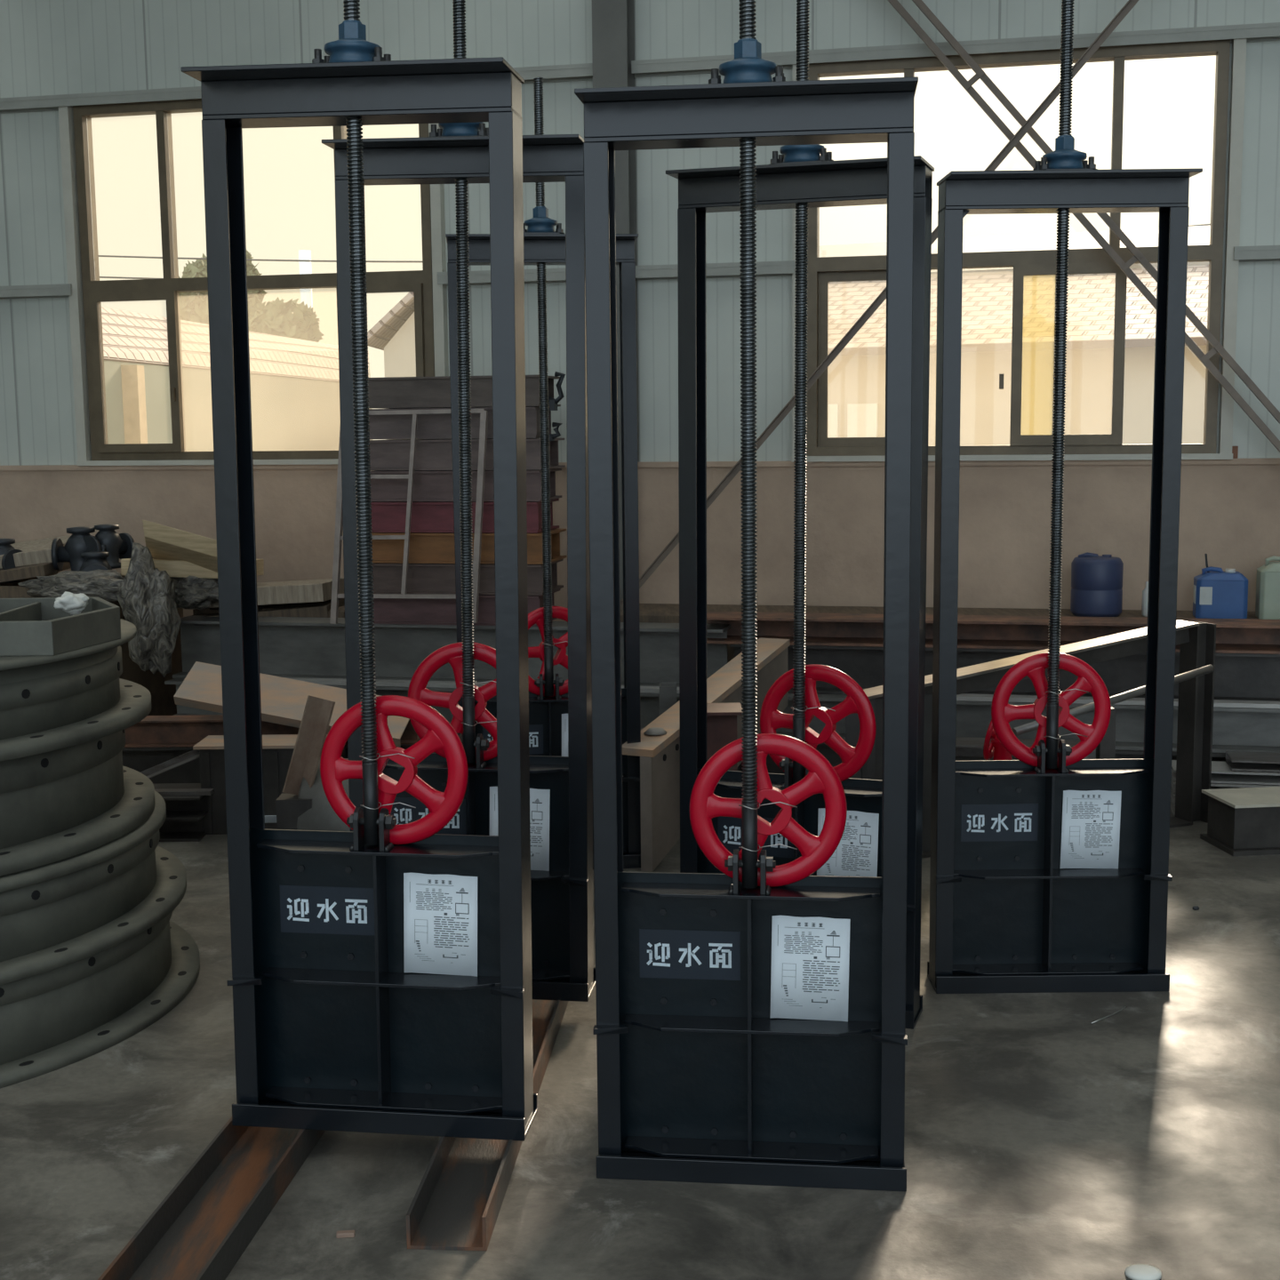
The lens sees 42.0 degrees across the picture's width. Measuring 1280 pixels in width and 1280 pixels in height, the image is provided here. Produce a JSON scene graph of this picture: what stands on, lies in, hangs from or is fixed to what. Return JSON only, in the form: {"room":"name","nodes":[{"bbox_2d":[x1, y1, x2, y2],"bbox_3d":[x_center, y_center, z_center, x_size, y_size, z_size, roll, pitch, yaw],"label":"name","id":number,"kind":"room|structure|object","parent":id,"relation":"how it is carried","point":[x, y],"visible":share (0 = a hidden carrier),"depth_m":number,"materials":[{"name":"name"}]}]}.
{"room":"factory workshop","nodes":[
{"label":"factory workshop","id":0,"kind":"room"},
{"bbox_2d":[0,808,1279,1279],"bbox_3d":[-0.979,1.873,-0.514,30.000,0.001,26.500,-1,7,0],"label":"floor","id":1,"kind":"structure","parent":0,"point":[1043,1141],"depth_m":4.07,"materials":[{"name":"concrete"}]},
{"bbox_2d":[0,572,183,715],"bbox_3d":[-3.593,0.107,9.627,1.680,0.935,0.800,1,8,13],"label":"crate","id":2,"kind":"object","parent":1,"relation":"on","point":[163,703],"visible":0.02,"depth_m":9.49,"materials":[{"name":"brown wood"}]},
{"bbox_2d":[0,561,70,582],"bbox_3d":[-3.541,-0.374,9.345,0.624,0.164,0.402,0,7,7],"label":"slab","id":3,"kind":"object","parent":2,"relation":"on","point":[27,572],"visible":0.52,"depth_m":9.13,"materials":[{"name":"brown wood"}]},
{"bbox_2d":[0,535,71,568],"bbox_3d":[-3.488,-0.495,9.472,0.511,0.185,0.455,0,7,1],"label":"slab","id":4,"kind":"object","parent":3,"relation":"on","point":[35,551],"visible":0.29,"depth_m":9.26,"materials":[{"name":"grey wood"}]},
{"bbox_2d":[17,569,123,601],"bbox_3d":[-3.027,-0.289,8.985,0.716,0.182,0.288,1,8,13],"label":"wrapped bundle","id":5,"kind":"object","parent":2,"relation":"on","point":[103,584],"visible":0.66,"depth_m":8.88,"materials":[{"name":"fabric"}]},
{"bbox_2d":[79,551,111,571],"bbox_3d":[-2.978,-0.353,9.118,0.180,0.264,0.278,-3,8,-18],"label":"valve casting","id":6,"kind":"object","parent":5,"relation":"on","point":[95,560],"visible":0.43,"depth_m":9.05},
{"bbox_2d":[51,526,106,571],"bbox_3d":[-3.091,-0.490,9.229,0.290,0.275,0.188,-1,7,-5],"label":"valve casting","id":7,"kind":"object","parent":6,"relation":"on","point":[75,545],"visible":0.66,"depth_m":9.17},
{"bbox_2d":[82,523,134,568],"bbox_3d":[-2.954,-0.522,9.246,0.165,0.242,0.255,4,9,34],"label":"valve casting","id":8,"kind":"object","parent":7,"relation":"on","point":[117,546],"visible":0.79,"depth_m":9.20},
{"bbox_2d":[117,542,181,678],"bbox_3d":[-2.587,-0.156,8.792,0.317,0.724,0.305,-2,8,-14],"label":"wrapped bundle","id":9,"kind":"object","parent":5,"relation":"on","point":[147,596],"visible":0.95,"depth_m":8.71,"materials":[{"name":"plastic"}]},
{"bbox_2d":[0,911,199,1088],"bbox_3d":[-2.509,0.996,5.269,2.150,0.276,2.150,-1,7,-6],"label":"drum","id":10,"kind":"object","parent":1,"relation":"on","point":[61,1017],"visible":0.55,"depth_m":4.86,"materials":[{"name":"metal"}]},
{"bbox_2d":[0,790,186,984],"bbox_3d":[-2.512,0.725,5.234,2.090,0.268,2.090,-3,8,-14],"label":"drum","id":11,"kind":"object","parent":10,"relation":"on","point":[69,910],"visible":0.52,"depth_m":4.86,"materials":[{"name":"metal"}]},
{"bbox_2d":[0,728,155,876],"bbox_3d":[-2.515,0.426,5.195,1.914,0.320,1.914,-4,8,-23],"label":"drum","id":12,"kind":"object","parent":11,"relation":"on","point":[55,805],"visible":0.62,"depth_m":4.90,"materials":[{"name":"metal"}]},
{"bbox_2d":[0,597,151,761],"bbox_3d":[-2.519,0.087,5.151,1.920,0.362,1.920,-1,7,-1],"label":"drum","id":13,"kind":"object","parent":12,"relation":"on","point":[61,686],"visible":1,"depth_m":4.88,"materials":[{"name":"metal"}]},
{"bbox_2d":[159,818,206,841],"bbox_3d":[-2.098,0.808,7.363,0.369,0.098,0.300,-1,7,0],"label":"beam","id":14,"kind":"structure","parent":1,"relation":"on","point":[171,830],"depth_m":7.34,"materials":[{"name":"metal"}]},
{"bbox_2d":[153,783,207,820],"bbox_3d":[-2.095,0.711,7.331,0.392,0.098,0.300,-1,7,0],"label":"beam","id":15,"kind":"structure","parent":14,"relation":"on","point":[178,807],"depth_m":7.32,"materials":[{"name":"metal"}]},
{"bbox_2d":[97,1116,325,1279],"bbox_3d":[-0.924,1.238,4.043,0.205,0.077,2.814,0,7,6],"label":"channel","id":16,"kind":"object","parent":1,"relation":"on","point":[200,1230],"visible":0.47,"depth_m":3.77,"materials":[{"name":"metal"}]},
{"bbox_2d":[192,603,344,617],"bbox_3d":[-2.007,0.182,9.534,0.900,0.777,0.510,1,8,13],"label":"crate","id":17,"kind":"object","parent":1,"relation":"on","point":[341,610],"visible":0.04,"depth_m":9.31,"materials":[{"name":"brown wood"}]},
{"bbox_2d":[195,598,344,617],"bbox_3d":[-2.111,-0.151,9.415,0.802,0.133,0.500,0,7,1],"label":"slab","id":18,"kind":"object","parent":17,"relation":"on","point":[315,609],"visible":0.34,"depth_m":9.16,"materials":[{"name":"brown wood"}]},
{"bbox_2d":[208,577,343,607],"bbox_3d":[-2.076,-0.265,9.371,0.724,0.150,0.502,0,7,3],"label":"slab","id":19,"kind":"object","parent":17,"relation":"on","point":[306,590],"visible":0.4,"depth_m":9.12,"materials":[{"name":"grey wood"}]},
{"bbox_2d":[142,520,217,572],"bbox_3d":[-2.410,-0.451,8.938,0.477,0.415,1.105,-3,8,-15],"label":"slab","id":20,"kind":"object","parent":19,"relation":"on","point":[163,541],"visible":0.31,"depth_m":8.71,"materials":[{"name":"brown wood"}]},
{"bbox_2d":[169,575,218,610],"bbox_3d":[-2.409,-0.287,9.065,0.565,0.249,0.328,4,9,31],"label":"wrapped bundle","id":21,"kind":"object","parent":19,"relation":"on","point":[192,592],"visible":0.46,"depth_m":8.95,"materials":[{"name":"fabric"}]},
{"bbox_2d":[120,558,263,578],"bbox_3d":[-2.466,-0.403,9.203,0.602,0.126,0.503,1,8,13],"label":"slab","id":22,"kind":"object","parent":21,"relation":"on","point":[174,568],"visible":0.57,"depth_m":8.96,"materials":[{"name":"brown wood"}]},
{"bbox_2d":[192,734,345,834],"bbox_3d":[-1.629,0.643,7.423,0.640,0.400,0.260,-1,7,0],"label":"box","id":23,"kind":"object","parent":1,"relation":"on","point":[277,749],"visible":0.36,"depth_m":7.31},
{"bbox_2d":[173,661,409,746],"bbox_3d":[-1.586,0.292,7.682,1.104,0.352,0.237,1,8,10],"label":"wooden board","id":24,"kind":"object","parent":23,"relation":"on","point":[283,700],"visible":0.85,"depth_m":7.67,"materials":[{"name":"wood"}]},
{"bbox_2d":[121,739,419,783],"bbox_3d":[-1.783,0.636,7.886,1.469,0.296,0.160,-1,7,0],"label":"beam","id":25,"kind":"structure","parent":1,"relation":"on","point":[140,759],"depth_m":7.87,"materials":[{"name":"metal"}]},
{"bbox_2d":[124,714,419,747],"bbox_3d":[-1.785,0.425,7.859,1.469,0.125,0.140,-1,7,0],"label":"beam","id":26,"kind":"structure","parent":25,"relation":"on","point":[153,731],"depth_m":7.85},
{"bbox_2d":[275,792,311,830],"bbox_3d":[-1.353,0.782,6.595,0.140,0.332,0.120,-1,7,0],"label":"block","id":27,"kind":"object","parent":1,"relation":"on","point":[289,807],"visible":0.29,"depth_m":6.52,"materials":[{"name":"metal"}]},
{"bbox_2d":[296,758,349,831],"bbox_3d":[-1.034,0.706,6.698,0.560,0.450,0.450,1,8,10],"label":"pipe section","id":28,"kind":"object","parent":1,"relation":"on","point":[321,816],"visible":0.14,"depth_m":6.52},
{"bbox_2d":[282,695,335,795],"bbox_3d":[-1.307,0.422,6.570,0.211,0.400,0.075,-7,9,-38],"label":"angle offcut","id":29,"kind":"object","parent":28,"relation":"on","point":[316,720],"visible":1,"depth_m":6.58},
{"bbox_2d":[406,999,568,1250],"bbox_3d":[-0.360,1.176,4.474,0.175,0.077,1.734,0,7,4],"label":"channel","id":30,"kind":"object","parent":1,"relation":"on","point":[457,1202],"visible":0.46,"depth_m":3.89,"materials":[{"name":"metal"}]},
{"bbox_2d":[180,0,537,1141],"bbox_3d":[-0.640,-0.341,3.883,0.773,3.100,0.245,1,8,7],"label":"gate","id":31,"kind":"object","parent":30,"relation":"on","point":[380,986],"visible":1,"depth_m":4.00,"materials":[{"name":"metal"}]},
{"bbox_2d":[320,695,468,844],"bbox_3d":[-0.596,0.315,4.027,0.368,0.368,0.036,0,7,7],"label":"handwheel","id":32,"kind":"object","parent":31,"relation":"attached to","point":[440,735],"visible":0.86,"depth_m":4.01,"materials":[{"name":"metal"}]},
{"bbox_2d":[409,881,465,963],"bbox_3d":[-0.495,0.692,4.075,0.140,0.200,0.001,2,8,7],"label":"print","id":33,"kind":"object","parent":31,"relation":"on","point":[410,882],"depth_m":4.08},
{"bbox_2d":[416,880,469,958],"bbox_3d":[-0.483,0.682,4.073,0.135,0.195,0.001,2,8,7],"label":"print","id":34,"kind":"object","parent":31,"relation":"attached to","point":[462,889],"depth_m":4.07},
{"bbox_2d":[321,0,595,1001],"bbox_3d":[-0.515,-0.466,4.840,0.787,3.102,0.245,1,8,7],"label":"gate","id":35,"kind":"object","parent":30,"relation":"on","point":[561,788],"visible":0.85,"depth_m":4.87,"materials":[{"name":"black metal"}]},
{"bbox_2d":[407,641,496,763],"bbox_3d":[-0.516,0.188,4.990,0.368,0.368,0.037,0,7,5],"label":"handwheel","id":36,"kind":"object","parent":35,"relation":"attached to","point":[452,653],"visible":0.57,"depth_m":4.98,"materials":[{"name":"metal"}]},
{"bbox_2d":[494,793,535,852],"bbox_3d":[-0.372,0.566,5.033,0.140,0.200,0.001,2,8,7],"label":"print","id":37,"kind":"object","parent":35,"relation":"on","point":[494,794],"depth_m":5.03},
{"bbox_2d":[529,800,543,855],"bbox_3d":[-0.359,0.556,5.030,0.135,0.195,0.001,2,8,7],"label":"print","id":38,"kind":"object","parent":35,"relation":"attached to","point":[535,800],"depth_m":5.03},
{"bbox_2d":[445,76,640,869],"bbox_3d":[-0.369,-0.611,6.527,0.732,3.091,0.245,-1,7,-5],"label":"gate","id":39,"kind":"object","parent":1,"relation":"on","point":[543,246],"visible":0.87,"depth_m":6.54,"materials":[{"name":"black metal"}]},
{"bbox_2d":[528,605,567,696],"bbox_3d":[-0.353,0.046,6.676,0.368,0.368,0.036,-2,7,-23],"label":"handwheel","id":40,"kind":"object","parent":39,"relation":"attached to","point":[536,616],"visible":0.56,"depth_m":6.66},
{"bbox_2d":[592,0,639,609],"bbox_3d":[-0.138,-2.725,9.150,0.192,6.600,0.192,1,8,13],"label":"column","id":41,"kind":"structure","parent":1,"relation":"on","point":[612,20],"depth_m":9.07,"materials":[{"name":"metal"}]},
{"bbox_2d":[622,637,790,871],"bbox_3d":[0.316,0.458,7.294,0.150,0.756,1.508,3,8,26],"label":"girder","id":42,"kind":"object","parent":1,"relation":"on","point":[658,750],"visible":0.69,"depth_m":6.78,"materials":[{"name":"metal"}]},
{"bbox_2d":[706,702,743,770],"bbox_3d":[0.316,0.582,6.883,0.210,0.618,0.260,-1,7,0],"label":"column","id":43,"kind":"structure","parent":1,"relation":"on","point":[722,717],"depth_m":6.83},
{"bbox_2d":[574,0,918,1191],"bbox_3d":[0.245,-0.257,3.762,0.732,3.091,0.245,0,7,7],"label":"gate","id":44,"kind":"object","parent":1,"relation":"on","point":[747,1033],"visible":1,"depth_m":3.90,"materials":[{"name":"black metal"}]},
{"bbox_2d":[689,733,847,887],"bbox_3d":[0.300,0.400,3.905,0.368,0.368,0.037,0,7,4],"label":"handwheel","id":45,"kind":"object","parent":44,"relation":"attached to","point":[821,777],"visible":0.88,"depth_m":3.89,"materials":[{"name":"metal"}]},
{"bbox_2d":[783,922,839,1003],"bbox_3d":[0.408,0.766,3.952,0.135,0.195,0.001,1,8,7],"label":"print","id":46,"kind":"object","parent":44,"relation":"attached to","point":[834,932],"depth_m":3.95},
{"bbox_2d":[665,0,934,1029],"bbox_3d":[0.461,-0.403,4.865,0.750,3.095,0.245,2,8,19],"label":"gate","id":47,"kind":"object","parent":1,"relation":"on","point":[802,179],"visible":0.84,"depth_m":4.90,"materials":[{"name":"black metal"}]},
{"bbox_2d":[760,664,876,782],"bbox_3d":[0.531,0.256,4.996,0.368,0.368,0.037,3,8,25],"label":"handwheel","id":48,"kind":"object","parent":47,"relation":"attached to","point":[857,701],"visible":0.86,"depth_m":4.96,"materials":[{"name":"metal"}]},
{"bbox_2d":[826,815,871,876],"bbox_3d":[0.630,0.625,5.023,0.134,0.195,0.001,3,8,18],"label":"print","id":49,"kind":"object","parent":47,"relation":"attached to","point":[852,857],"depth_m":5.02},
{"bbox_2d":[620,603,1259,663],"bbox_3d":[2.108,0.245,8.767,4.498,0.760,0.580,1,8,13],"label":"steel beam","id":50,"kind":"structure","parent":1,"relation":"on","point":[648,612],"depth_m":8.96,"materials":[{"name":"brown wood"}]},
{"bbox_2d":[1070,552,1123,616],"bbox_3d":[2.369,-0.290,8.637,0.260,0.329,0.260,1,8,13],"label":"barrel","id":51,"kind":"object","parent":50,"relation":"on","point":[1096,580],"visible":0.95,"depth_m":8.53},
{"bbox_2d":[1192,553,1247,618],"bbox_3d":[2.963,-0.277,8.504,0.254,0.324,0.184,1,8,13],"label":"jerrycan","id":52,"kind":"object","parent":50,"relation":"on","point":[1217,593],"visible":0.97,"depth_m":8.43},
{"bbox_2d":[1255,555,1279,619],"bbox_3d":[3.259,-0.268,8.441,0.240,0.317,0.180,1,8,13],"label":"jerrycan","id":53,"kind":"object","parent":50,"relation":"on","point":[1268,580],"visible":0.99,"depth_m":8.38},
{"bbox_2d":[737,742,1225,774],"bbox_3d":[0.739,0.587,8.366,6.674,0.214,0.260,1,8,13],"label":"steel beam","id":54,"kind":"structure","parent":1,"relation":"on","point":[823,748],"depth_m":8.30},
{"bbox_2d":[164,678,1279,752],"bbox_3d":[0.662,0.369,8.375,6.534,0.214,0.250,1,8,13],"label":"steel beam","id":55,"kind":"structure","parent":54,"relation":"on","point":[1234,729],"depth_m":8.01,"materials":[{"name":"metal"}]},
{"bbox_2d":[172,615,730,687],"bbox_3d":[-1.037,0.061,8.819,3.035,0.314,0.240,1,8,13],"label":"steel beam","id":56,"kind":"structure","parent":55,"relation":"on","point":[308,647],"depth_m":8.87,"materials":[{"name":"metal"}]},
{"bbox_2d":[329,408,487,623],"bbox_3d":[-1.189,-0.624,8.530,0.870,1.100,0.050,1,8,13],"label":"frame","id":57,"kind":"object","parent":56,"relation":"on","point":[484,416],"visible":0.82,"depth_m":8.51,"materials":[{"name":"paint"}]},
{"bbox_2d":[373,589,559,626],"bbox_3d":[-0.925,-0.182,8.844,0.928,0.156,0.420,1,8,13],"label":"channel","id":58,"kind":"object","parent":56,"relation":"on","point":[387,611],"visible":0.31,"depth_m":8.69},
{"bbox_2d":[372,559,563,595],"bbox_3d":[-0.913,-0.341,8.820,0.937,0.156,0.420,1,8,13],"label":"channel","id":59,"kind":"object","parent":58,"relation":"on","point":[439,579],"visible":0.47,"depth_m":8.66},
{"bbox_2d":[371,528,566,564],"bbox_3d":[-0.910,-0.499,8.799,0.966,0.156,0.420,1,8,13],"label":"channel","id":60,"kind":"object","parent":59,"relation":"on","point":[425,548],"visible":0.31,"depth_m":8.64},
{"bbox_2d":[370,498,559,533],"bbox_3d":[-0.925,-0.658,8.781,0.918,0.156,0.420,1,8,13],"label":"channel","id":61,"kind":"object","parent":60,"relation":"on","point":[387,516],"visible":0.63,"depth_m":8.62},
{"bbox_2d":[370,468,562,501],"bbox_3d":[-0.923,-0.817,8.759,0.947,0.156,0.420,1,8,13],"label":"channel","id":62,"kind":"object","parent":61,"relation":"on","point":[428,485],"visible":0.57,"depth_m":8.60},
{"bbox_2d":[369,438,565,470],"bbox_3d":[-0.910,-0.976,8.736,0.956,0.156,0.420,1,8,13],"label":"channel","id":63,"kind":"object","parent":62,"relation":"on","point":[390,454],"visible":0.47,"depth_m":8.58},
{"bbox_2d":[368,407,551,439],"bbox_3d":[-0.936,-1.135,8.720,0.928,0.156,0.420,1,8,13],"label":"channel","id":64,"kind":"object","parent":63,"relation":"on","point":[429,426],"visible":0.5,"depth_m":8.56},
{"bbox_2d":[368,374,560,408],"bbox_3d":[-0.923,-1.293,8.696,0.937,0.156,0.420,1,8,13],"label":"panel","id":65,"kind":"object","parent":64,"relation":"on","point":[388,392],"visible":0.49,"depth_m":8.54,"materials":[{"name":"metal"}]},
{"bbox_2d":[285,677,679,693],"bbox_3d":[-0.723,0.236,8.591,2.846,0.020,0.090,1,8,13],"label":"bar","id":66,"kind":"object","parent":55,"relation":"on","point":[320,681],"visible":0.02,"depth_m":8.68,"materials":[{"name":"metal"}]},
{"bbox_2d":[730,643,1279,701],"bbox_3d":[2.212,0.156,8.102,3.548,0.241,0.240,1,8,13],"label":"steel beam","id":67,"kind":"structure","parent":55,"relation":"on","point":[1237,676],"depth_m":8.09,"materials":[{"name":"metal"}]},
{"bbox_2d":[706,611,1279,654],"bbox_3d":[2.117,-0.033,8.098,3.663,0.132,0.260,1,8,13],"label":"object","id":68,"kind":"structure","parent":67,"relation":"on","point":[1233,636],"depth_m":8.23,"materials":[{"name":"metal"}]},
{"bbox_2d":[956,693,1279,708],"bbox_3d":[2.540,0.295,7.865,2.649,0.020,0.090,1,8,13],"label":"bar","id":69,"kind":"object","parent":55,"relation":"on","point":[1221,703],"visible":0.33,"depth_m":7.88,"materials":[{"name":"metal"}]},
{"bbox_2d":[845,619,1215,857],"bbox_3d":[1.661,0.409,7.022,1.785,0.896,0.130,-4,8,-21],"label":"frame","id":70,"kind":"object","parent":1,"relation":"on","point":[1196,640],"visible":0.52,"depth_m":7.23,"materials":[{"name":"metal"}]},
{"bbox_2d":[927,0,1202,993],"bbox_3d":[1.272,-0.436,5.049,0.732,3.091,0.245,-1,7,0],"label":"gate","id":71,"kind":"object","parent":1,"relation":"on","point":[1054,879],"visible":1,"depth_m":5.17,"materials":[{"name":"black metal"}]},
{"bbox_2d":[991,652,1111,768],"bbox_3d":[1.282,0.221,5.198,0.368,0.368,0.037,0,7,5],"label":"handwheel","id":72,"kind":"object","parent":71,"relation":"attached to","point":[1034,667],"visible":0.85,"depth_m":5.18,"materials":[{"name":"metal"}]},
{"bbox_2d":[1070,794,1113,855],"bbox_3d":[1.427,0.585,5.257,0.134,0.195,0.001,0,7,0],"label":"print","id":73,"kind":"object","parent":71,"relation":"attached to","point":[1092,816],"depth_m":5.26},
{"bbox_2d":[1096,706,1116,759],"bbox_3d":[1.851,0.587,6.634,0.060,0.639,0.060,-1,7,0],"label":"block","id":74,"kind":"object","parent":1,"relation":"on","point":[1106,749],"visible":0.14,"depth_m":6.58,"materials":[{"name":"metal"}]},
{"bbox_2d":[1011,664,1214,735],"bbox_3d":[1.896,0.233,6.613,1.247,0.153,0.033,-6,9,-37],"label":"rod","id":75,"kind":"object","parent":74,"relation":"on","point":[1025,728],"visible":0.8,"depth_m":6.61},
{"bbox_2d":[1170,797,1175,815],"bbox_3d":[3.605,0.770,7.374,2.400,0.046,0.300,1,8,13],"label":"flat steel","id":76,"kind":"object","parent":1,"relation":"on","point":[1172,805],"visible":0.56,"depth_m":7.58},
{"bbox_2d":[1170,787,1175,803],"bbox_3d":[3.592,0.721,7.381,2.370,0.041,0.280,1,8,13],"label":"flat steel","id":77,"kind":"object","parent":76,"relation":"on","point":[1172,795],"visible":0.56,"depth_m":7.59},
{"bbox_2d":[1171,777,1279,792],"bbox_3d":[3.579,0.673,7.388,2.340,0.046,0.260,1,8,13],"label":"flat steel","id":78,"kind":"object","parent":77,"relation":"on","point":[1213,786],"visible":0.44,"depth_m":7.47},
{"bbox_2d":[1171,760,1279,784],"bbox_3d":[3.566,0.619,7.394,2.310,0.051,0.240,1,8,13],"label":"flat steel","id":79,"kind":"object","parent":78,"relation":"on","point":[1221,772],"visible":0.44,"depth_m":7.52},
{"bbox_2d":[1225,751,1279,772],"bbox_3d":[3.675,0.568,7.373,2.030,0.046,0.220,1,8,13],"label":"flat steel","id":80,"kind":"object","parent":79,"relation":"on","point":[1236,760],"visible":1,"depth_m":7.54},
{"bbox_2d":[1200,786,1279,855],"bbox_3d":[2.664,0.751,6.957,0.530,0.212,0.300,-2,7,-7],"label":"box","id":81,"kind":"object","parent":1,"relation":"on","point":[1244,821],"visible":1,"depth_m":6.83,"materials":[{"name":"metal"}]},
{"bbox_3d":[1.784,0.674,7.667,0.800,0.200,0.365,-1,7,0],"label":"steel beam","id":82,"kind":"structure","parent":1,"relation":"on","visible":0},
{"bbox_2d":[955,736,1095,760],"bbox_3d":[1.785,0.522,7.647,0.740,0.100,0.200,1,8,13],"label":"channel","id":83,"kind":"object","parent":82,"relation":"on","point":[967,748],"visible":0.08,"depth_m":7.73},
{"bbox_2d":[0,0,1279,465],"bbox_3d":[-0.029,-3.486,9.170,18.000,5.100,0.091,1,8,13],"label":"wall","id":84,"kind":"structure","parent":0,"point":[48,47],"depth_m":9.32,"materials":[{"name":"metal"}]},
{"bbox_2d":[0,283,71,299],"bbox_3d":[-6.110,-2.152,10.621,5.547,0.072,0.090,1,8,13],"label":"wall rail","id":85,"kind":"object","parent":84,"relation":"attached to","point":[64,290],"visible":1,"depth_m":10.04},
{"bbox_2d":[58,105,91,460],"bbox_3d":[-3.396,-2.135,10.024,0.060,2.155,0.070,1,8,13],"label":"stud","id":86,"kind":"object","parent":84,"relation":"attached to","point":[66,115],"visible":1,"depth_m":10.00,"materials":[{"name":"metal"}]},
{"bbox_2d":[0,63,592,460],"bbox_3d":[-4.508,-2.183,10.293,8.815,2.150,0.160,1,8,13],"label":"window","id":87,"kind":"structure","parent":84,"relation":"in","point":[95,292],"depth_m":9.88,"materials":[{"name":"brown metal"}]},
{"bbox_2d":[428,123,448,376],"bbox_3d":[-1.148,-2.095,9.524,0.060,2.155,0.070,1,8,13],"label":"stud","id":88,"kind":"object","parent":84,"relation":"attached to","point":[436,190],"visible":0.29,"depth_m":9.50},
{"bbox_2d":[437,267,565,286],"bbox_3d":[-0.679,-2.054,9.414,0.954,0.072,0.090,1,8,13],"label":"wall rail","id":89,"kind":"object","parent":84,"relation":"attached to","point":[481,277],"visible":0.36,"depth_m":9.41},
{"bbox_2d":[635,260,796,279],"bbox_3d":[0.416,-2.034,9.170,0.906,0.072,0.090,1,8,13],"label":"wall rail","id":90,"kind":"object","parent":84,"relation":"attached to","point":[787,268],"visible":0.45,"depth_m":9.13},
{"bbox_2d":[792,64,796,455],"bbox_3d":[0.865,-2.059,9.076,0.060,2.155,0.070,1,8,13],"label":"stud","id":91,"kind":"object","parent":84,"relation":"attached to","point":[794,212],"visible":0.29,"depth_m":9.08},
{"bbox_2d":[620,0,1138,610],"bbox_3d":[1.513,-2.080,8.633,3.453,3.966,0.036,1,8,13],"label":"brace","id":92,"kind":"object","parent":84,"relation":"attached to","point":[1129,5],"visible":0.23,"depth_m":8.77,"materials":[{"name":"paint"}]},
{"bbox_2d":[631,22,1279,455],"bbox_3d":[4.370,-2.023,8.319,8.993,2.150,0.161,1,8,13],"label":"window","id":93,"kind":"structure","parent":84,"relation":"in","point":[822,270],"depth_m":8.79,"materials":[{"name":"brown metal"}]},
{"bbox_2d":[888,0,1279,452],"bbox_3d":[2.392,-2.090,8.538,3.519,4.083,0.036,1,8,13],"label":"brace","id":94,"kind":"object","parent":84,"relation":"attached to","point":[980,74],"visible":0.81,"depth_m":8.55,"materials":[{"name":"paint"}]},
{"bbox_2d":[1218,38,1246,453],"bbox_3d":[3.055,-2.019,8.589,0.060,2.155,0.070,1,8,13],"label":"stud","id":95,"kind":"object","parent":84,"relation":"attached to","point":[1238,45],"visible":1,"depth_m":8.55,"materials":[{"name":"metal"}]},
{"bbox_2d":[1233,245,1279,262],"bbox_3d":[5.905,-1.935,7.950,5.834,0.072,0.090,1,8,13],"label":"wall rail","id":96,"kind":"object","parent":84,"relation":"attached to","point":[1260,252],"visible":1,"depth_m":8.52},
{"bbox_2d":[0,457,1279,621],"bbox_3d":[0.018,-0.250,9.641,18.000,1.560,0.292,1,8,13],"label":"wall","id":97,"kind":"structure","parent":0,"point":[1229,509],"depth_m":9.24,"materials":[{"name":"paint"}]},
{"bbox_2d":[76,458,338,465],"bbox_3d":[-2.255,-1.062,9.933,2.374,0.030,0.125,1,8,13],"label":"sill","id":98,"kind":"structure","parent":97,"relation":"on","point":[336,460],"depth_m":9.97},
{"bbox_2d":[791,453,1232,462],"bbox_3d":[1.976,-0.985,8.992,2.314,0.030,0.125,1,8,13],"label":"sill","id":99,"kind":"structure","parent":97,"relation":"on","point":[1184,456],"depth_m":8.89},
{"label":"outside","id":100,"kind":"structure","parent":0,"visible":0},
{"label":"ground","id":101,"kind":"structure","parent":100,"visible":0},
{"bbox_2d":[178,253,208,324],"bbox_3d":[-8.470,-4.961,32.620,1.147,5.148,1.152,-8,10,-43],"label":"tree","id":102,"kind":"object","parent":101,"relation":"on","point":[193,307],"visible":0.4,"depth_m":31.99,"materials":[{"name":"green plant"}]},
{"bbox_2d":[101,306,372,451],"bbox_3d":[-5.266,-2.791,23.425,0.921,3.150,14.798,0,7,6],"label":"neighboring building","id":103,"kind":"structure","parent":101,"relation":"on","point":[295,382],"depth_m":20.58,"materials":[{"name":"paint"}]},
{"bbox_2d":[248,296,323,342],"bbox_3d":[-6.721,-4.386,31.672,1.503,4.214,1.326,-1,7,0],"label":"tree","id":104,"kind":"object","parent":101,"relation":"on","point":[277,318],"visible":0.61,"depth_m":31.08,"materials":[{"name":"green plant"}]},
{"bbox_2d":[367,291,415,439],"bbox_3d":[-2.471,-3.821,26.727,2.929,4.276,6.600,-1,7,0],"label":"house","id":105,"kind":"structure","parent":101,"relation":"on","point":[394,333],"depth_m":23.67,"materials":[{"name":"paint"}]},
{"bbox_2d":[819,225,1210,445],"bbox_3d":[3.954,-2.712,18.645,7.954,4.027,4.926,3,8,23],"label":"house","id":106,"kind":"structure","parent":101,"relation":"on","point":[857,374],"depth_m":16.86,"materials":[{"name":"paint"}]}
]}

